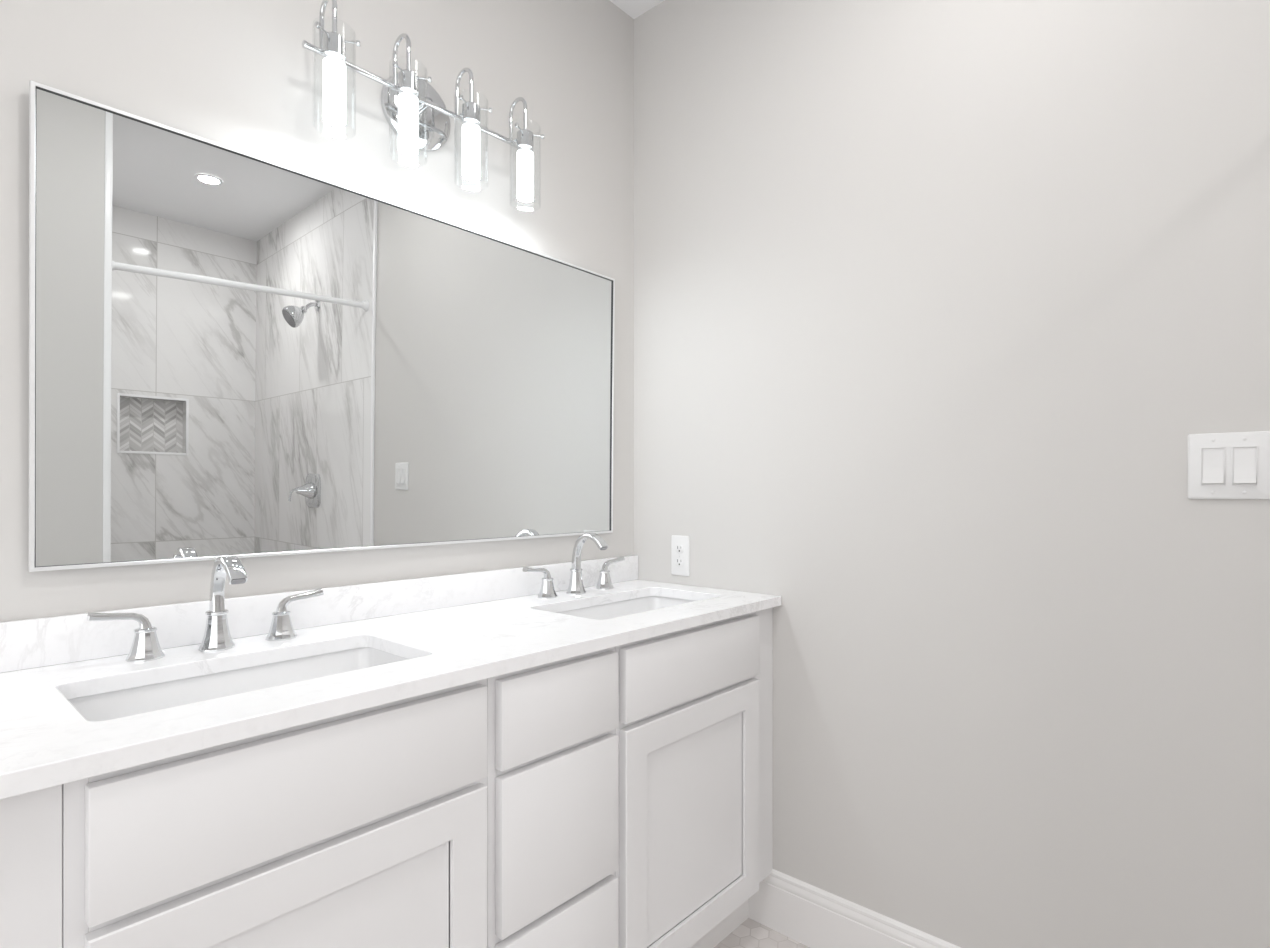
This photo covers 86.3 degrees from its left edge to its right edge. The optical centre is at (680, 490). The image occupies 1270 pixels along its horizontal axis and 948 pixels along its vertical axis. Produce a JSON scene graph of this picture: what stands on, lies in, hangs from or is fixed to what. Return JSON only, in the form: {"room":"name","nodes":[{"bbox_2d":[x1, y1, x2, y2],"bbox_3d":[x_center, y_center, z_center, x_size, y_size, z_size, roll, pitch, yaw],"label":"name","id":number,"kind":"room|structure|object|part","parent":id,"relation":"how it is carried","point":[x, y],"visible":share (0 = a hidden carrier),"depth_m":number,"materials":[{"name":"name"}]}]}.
{"room":"bathroom","nodes":[
{"label":"bathroom","id":0,"kind":"room"},
{"bbox_2d":[0,0,633,621],"bbox_3d":[-0.976,-0.169,1.310,0.120,2.742,2.670,0,0,40],"label":"wall","id":1,"kind":"structure","parent":0,"point":[237,74],"depth_m":1.50,"materials":[{"name":"paint"}]},
{"bbox_2d":[0,555,637,672],"bbox_3d":[-0.683,0.249,1.551,0.020,0.078,1.684,0,0,40],"label":"backsplash","id":2,"kind":"structure","parent":1,"relation":"attached to","point":[53,640],"depth_m":1.36,"materials":[{"name":"white stone"}]},
{"bbox_2d":[28,80,614,571],"bbox_3d":[-0.631,-0.265,1.603,0.018,0.794,1.326,1,1,39],"label":"wall mirror","id":3,"kind":"object","parent":1,"relation":"attached to","point":[233,352],"visible":0.99,"depth_m":1.37,"materials":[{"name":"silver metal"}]},
{"bbox_2d":[302,0,543,201],"bbox_3d":[-0.580,-0.866,1.560,0.168,0.284,0.554,0,0,40],"label":"vanity light","id":4,"kind":"object","parent":1,"relation":"attached to","point":[413,109],"visible":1,"depth_m":1.56,"materials":[{"name":"silver metal"}]},
{"bbox_3d":[-0.716,-0.955,1.372,0.069,0.105,0.009,0,0,40],"label":"arm","id":5,"kind":"part","parent":4,"relation":"part of","materials":[{"name":"silver metal"}]},
{"bbox_3d":[-0.693,-0.799,1.353,0.042,0.115,0.042,0,0,40],"label":"glowing rod","id":6,"kind":"part","parent":4,"relation":"part of","materials":[{"name":"white glass"}]},
{"bbox_3d":[-0.693,-0.741,1.353,0.039,0.001,0.039,0,0,40],"label":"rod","id":7,"kind":"part","parent":4,"relation":"part of","materials":[{"name":"white glass"}]},
{"bbox_3d":[-0.617,-0.955,1.492,0.069,0.105,0.009,0,0,40],"label":"arm","id":8,"kind":"part","parent":4,"relation":"part of","materials":[{"name":"silver metal"}]},
{"bbox_3d":[-0.594,-0.799,1.473,0.042,0.115,0.042,0,0,40],"label":"glowing rod","id":9,"kind":"part","parent":4,"relation":"part of","materials":[{"name":"white glass"}]},
{"bbox_3d":[-0.594,-0.741,1.473,0.039,0.001,0.039,0,0,40],"label":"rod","id":10,"kind":"part","parent":4,"relation":"part of","materials":[{"name":"white glass"}]},
{"bbox_3d":[-0.629,-0.907,1.617,0.021,0.174,0.174,0,0,40],"label":"plate","id":11,"kind":"part","parent":4,"relation":"part of","materials":[{"name":"silver metal"}]},
{"bbox_3d":[-0.609,-0.903,1.587,0.050,0.024,0.024,0,0,40],"label":"stem","id":12,"kind":"part","parent":4,"relation":"part of","materials":[{"name":"silver metal"}]},
{"bbox_3d":[-0.517,-0.955,1.612,0.069,0.105,0.009,0,0,40],"label":"arm","id":13,"kind":"part","parent":4,"relation":"part of","materials":[{"name":"silver metal"}]},
{"bbox_3d":[-0.494,-0.799,1.593,0.042,0.115,0.042,0,0,40],"label":"glowing rod","id":14,"kind":"part","parent":4,"relation":"part of","materials":[{"name":"white glass"}]},
{"bbox_3d":[-0.494,-0.741,1.593,0.039,0.001,0.039,0,0,40],"label":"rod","id":15,"kind":"part","parent":4,"relation":"part of","materials":[{"name":"white glass"}]},
{"bbox_3d":[-0.417,-0.955,1.732,0.069,0.105,0.009,0,0,40],"label":"arm","id":16,"kind":"part","parent":4,"relation":"part of","materials":[{"name":"silver metal"}]},
{"bbox_3d":[-0.394,-0.741,1.713,0.039,0.001,0.039,0,0,40],"label":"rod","id":17,"kind":"part","parent":4,"relation":"part of","materials":[{"name":"white glass"}]},
{"bbox_3d":[-0.394,-0.799,1.713,0.042,0.115,0.042,0,0,40],"label":"glowing rod","id":18,"kind":"part","parent":4,"relation":"part of","materials":[{"name":"white glass"}]},
{"bbox_2d":[610,0,664,18],"bbox_3d":[-0.159,-1.590,-0.768,4.035,0.100,4.820,0,0,40],"label":"ceiling","id":19,"kind":"structure","parent":0,"point":[634,9],"depth_m":2.14,"materials":[{"name":"paint"}]},
{"bbox_2d":[714,918,809,947],"bbox_3d":[-0.159,1.262,-0.768,4.035,0.120,4.820,0,0,40],"label":"floor","id":20,"kind":"structure","parent":0,"point":[750,934],"depth_m":1.81,"materials":[{"name":"tile"}]},
{"bbox_2d":[0,785,61,947],"bbox_3d":[-0.947,0.758,0.836,0.529,0.887,0.198,0,0,40],"label":"filler panel","id":21,"kind":"object","parent":20,"relation":"on","point":[31,822],"visible":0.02,"depth_m":0.72,"materials":[{"name":"paint"}]},
{"bbox_2d":[62,679,486,947],"bbox_3d":[-0.690,0.758,1.106,0.520,0.887,0.543,0,0,40],"label":"base cabinet","id":22,"kind":"object","parent":20,"relation":"on","point":[365,828],"visible":0.73,"depth_m":0.91,"materials":[{"name":"paint"}]},
{"bbox_3d":[-0.497,0.775,0.948,0.021,0.554,0.512,0,0,40],"label":"door","id":23,"kind":"part","parent":22,"relation":"part of","materials":[{"name":"paint"}]},
{"bbox_3d":[-0.499,0.775,0.950,0.007,0.442,0.399,0,0,40],"label":"door panel","id":24,"kind":"part","parent":22,"relation":"part of","materials":[{"name":"paint"}]},
{"bbox_2d":[487,647,617,947],"bbox_3d":[-0.417,0.758,1.433,0.520,0.887,0.308,0,0,40],"label":"base cabinet","id":25,"kind":"object","parent":20,"relation":"on","point":[552,740],"visible":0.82,"depth_m":1.25,"materials":[{"name":"paint"}]},
{"bbox_3d":[-0.225,0.920,1.274,0.021,0.264,0.282,0,0,40],"label":"drawer","id":26,"kind":"part","parent":25,"relation":"part of","materials":[{"name":"paint"}]},
{"bbox_3d":[-0.225,0.635,1.274,0.021,0.276,0.282,0,0,40],"label":"drawer","id":27,"kind":"part","parent":25,"relation":"part of","materials":[{"name":"paint"}]},
{"bbox_3d":[-0.225,0.406,1.274,0.021,0.154,0.282,0,0,40],"label":"drawer","id":28,"kind":"part","parent":25,"relation":"part of","materials":[{"name":"paint"}]},
{"bbox_2d":[615,608,772,947],"bbox_3d":[-0.124,0.758,1.786,0.520,0.887,0.608,0,0,40],"label":"base cabinet","id":29,"kind":"object","parent":20,"relation":"on","point":[694,731],"visible":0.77,"depth_m":1.57,"materials":[{"name":"paint"}]},
{"bbox_2d":[0,580,780,799],"bbox_3d":[-0.477,0.301,1.379,0.558,0.026,1.684,0,0,40],"label":"countertop","id":30,"kind":"structure","parent":29,"relation":"on","point":[46,742],"depth_m":1.09,"materials":[{"name":"white stone"}]},
{"bbox_2d":[87,556,323,661],"bbox_3d":[-0.813,0.202,1.209,0.152,0.172,0.363,0,0,40],"label":"bathroom faucet","id":31,"kind":"object","parent":30,"relation":"on","point":[145,646],"visible":1,"depth_m":1.22,"materials":[{"name":"silver metal"}]},
{"bbox_3d":[-0.941,0.218,1.134,0.019,0.038,0.084,0,0,40],"label":"lever","id":32,"kind":"part","parent":31,"relation":"part of","materials":[{"name":"silver metal"}]},
{"bbox_3d":[-0.919,0.262,1.160,0.051,0.053,0.051,0,0,40],"label":"handle","id":33,"kind":"part","parent":31,"relation":"part of","materials":[{"name":"silver metal"}]},
{"bbox_3d":[-0.806,0.169,1.200,0.129,0.106,0.026,0,0,40],"label":"spout","id":34,"kind":"part","parent":31,"relation":"part of","materials":[{"name":"silver metal"}]},
{"bbox_3d":[-0.780,0.262,1.319,0.051,0.053,0.051,0,0,40],"label":"handle","id":35,"kind":"part","parent":31,"relation":"part of","materials":[{"name":"silver metal"}]},
{"bbox_3d":[-0.758,0.218,1.345,0.019,0.038,0.084,0,0,40],"label":"lever","id":36,"kind":"part","parent":31,"relation":"part of","materials":[{"name":"silver metal"}]},
{"bbox_2d":[68,647,408,721],"bbox_3d":[-0.682,0.384,1.099,0.297,0.137,0.500,0,0,40],"label":"sink","id":37,"kind":"object","parent":30,"relation":"in","point":[149,698],"visible":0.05,"depth_m":1.17,"materials":[{"name":"white ceramic"}]},
{"bbox_2d":[523,533,624,598],"bbox_3d":[-0.255,0.202,1.880,0.152,0.172,0.366,0,0,40],"label":"bathroom faucet","id":38,"kind":"object","parent":30,"relation":"on","point":[576,587],"visible":1,"depth_m":1.88,"materials":[{"name":"silver metal"}]},
{"bbox_3d":[-0.382,0.218,1.802,0.019,0.038,0.084,0,0,40],"label":"lever","id":39,"kind":"part","parent":38,"relation":"part of","materials":[{"name":"silver metal"}]},
{"bbox_3d":[-0.360,0.262,1.828,0.051,0.053,0.051,0,0,40],"label":"handle","id":40,"kind":"part","parent":38,"relation":"part of","materials":[{"name":"silver metal"}]},
{"bbox_3d":[-0.253,0.169,1.865,0.129,0.106,0.026,0,0,40],"label":"spout","id":41,"kind":"part","parent":38,"relation":"part of","materials":[{"name":"silver metal"}]},
{"bbox_3d":[-0.225,0.262,1.994,0.051,0.053,0.051,0,0,40],"label":"handle","id":42,"kind":"part","parent":38,"relation":"part of","materials":[{"name":"silver metal"}]},
{"bbox_3d":[-0.203,0.218,2.020,0.019,0.038,0.084,0,0,40],"label":"lever","id":43,"kind":"part","parent":38,"relation":"part of","materials":[{"name":"silver metal"}]},
{"bbox_2d":[557,596,695,619],"bbox_3d":[-0.129,0.384,1.762,0.297,0.137,0.500,0,0,40],"label":"sink","id":44,"kind":"object","parent":30,"relation":"in","point":[638,605],"visible":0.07,"depth_m":1.94,"materials":[{"name":"white ceramic"}]},
{"bbox_3d":[0.040,0.406,1.592,0.021,0.154,0.500,0,0,40],"label":"drawer","id":45,"kind":"part","parent":29,"relation":"part of","materials":[{"name":"paint"}]},
{"bbox_3d":[0.037,0.775,1.595,0.007,0.442,0.387,0,0,40],"label":"door panel","id":46,"kind":"part","parent":29,"relation":"part of","materials":[{"name":"paint"}]},
{"bbox_2d":[634,0,1269,947],"bbox_3d":[1.390,-0.169,1.000,3.914,2.742,0.120,0,0,40],"label":"wall","id":47,"kind":"structure","parent":0,"point":[939,305],"depth_m":1.53,"materials":[{"name":"paint"}]},
{"bbox_2d":[671,535,689,575],"bbox_3d":[-0.002,0.199,2.075,0.071,0.123,0.007,0,0,40],"label":"wall outlet","id":48,"kind":"object","parent":47,"relation":"attached to","point":[680,545],"visible":1,"depth_m":2.07,"materials":[{"name":"white plastic"}]},
{"bbox_2d":[675,558,683,566],"bbox_3d":[-0.004,0.220,2.074,0.034,0.029,0.002,0,0,40],"label":"receptacle","id":49,"kind":"object","parent":48,"relation":"attached to","point":[679,562],"depth_m":2.07,"materials":[{"name":"white plastic"}]},
{"bbox_2d":[675,544,683,553],"bbox_3d":[-0.004,0.179,2.074,0.034,0.029,0.002,0,0,40],"label":"receptacle","id":50,"kind":"object","parent":48,"relation":"attached to","point":[679,548],"depth_m":2.07,"materials":[{"name":"white plastic"}]},
{"bbox_2d":[748,869,960,947],"bbox_3d":[0.706,1.123,1.482,1.345,0.157,0.014,0,0,40],"label":"baseboard","id":51,"kind":"structure","parent":47,"relation":"attached to","point":[812,916],"depth_m":1.75,"materials":[{"name":"paint"}]},
{"bbox_2d":[1188,431,1269,499],"bbox_3d":[1.003,-0.045,1.236,0.120,0.123,0.012,0,0,40],"label":"light switch","id":52,"kind":"object","parent":47,"relation":"attached to","point":[1232,465],"visible":1,"depth_m":1.24,"materials":[{"name":"white plastic"}]},
{"bbox_3d":[0.986,-0.045,1.250,0.036,0.070,0.003,0,0,40],"label":"switch frame","id":53,"kind":"part","parent":52,"relation":"part of","materials":[{"name":"white plastic"}]},
{"bbox_3d":[1.020,-0.045,1.222,0.036,0.070,0.003,0,0,40],"label":"switch frame","id":54,"kind":"part","parent":52,"relation":"part of","materials":[{"name":"white plastic"}]}
]}

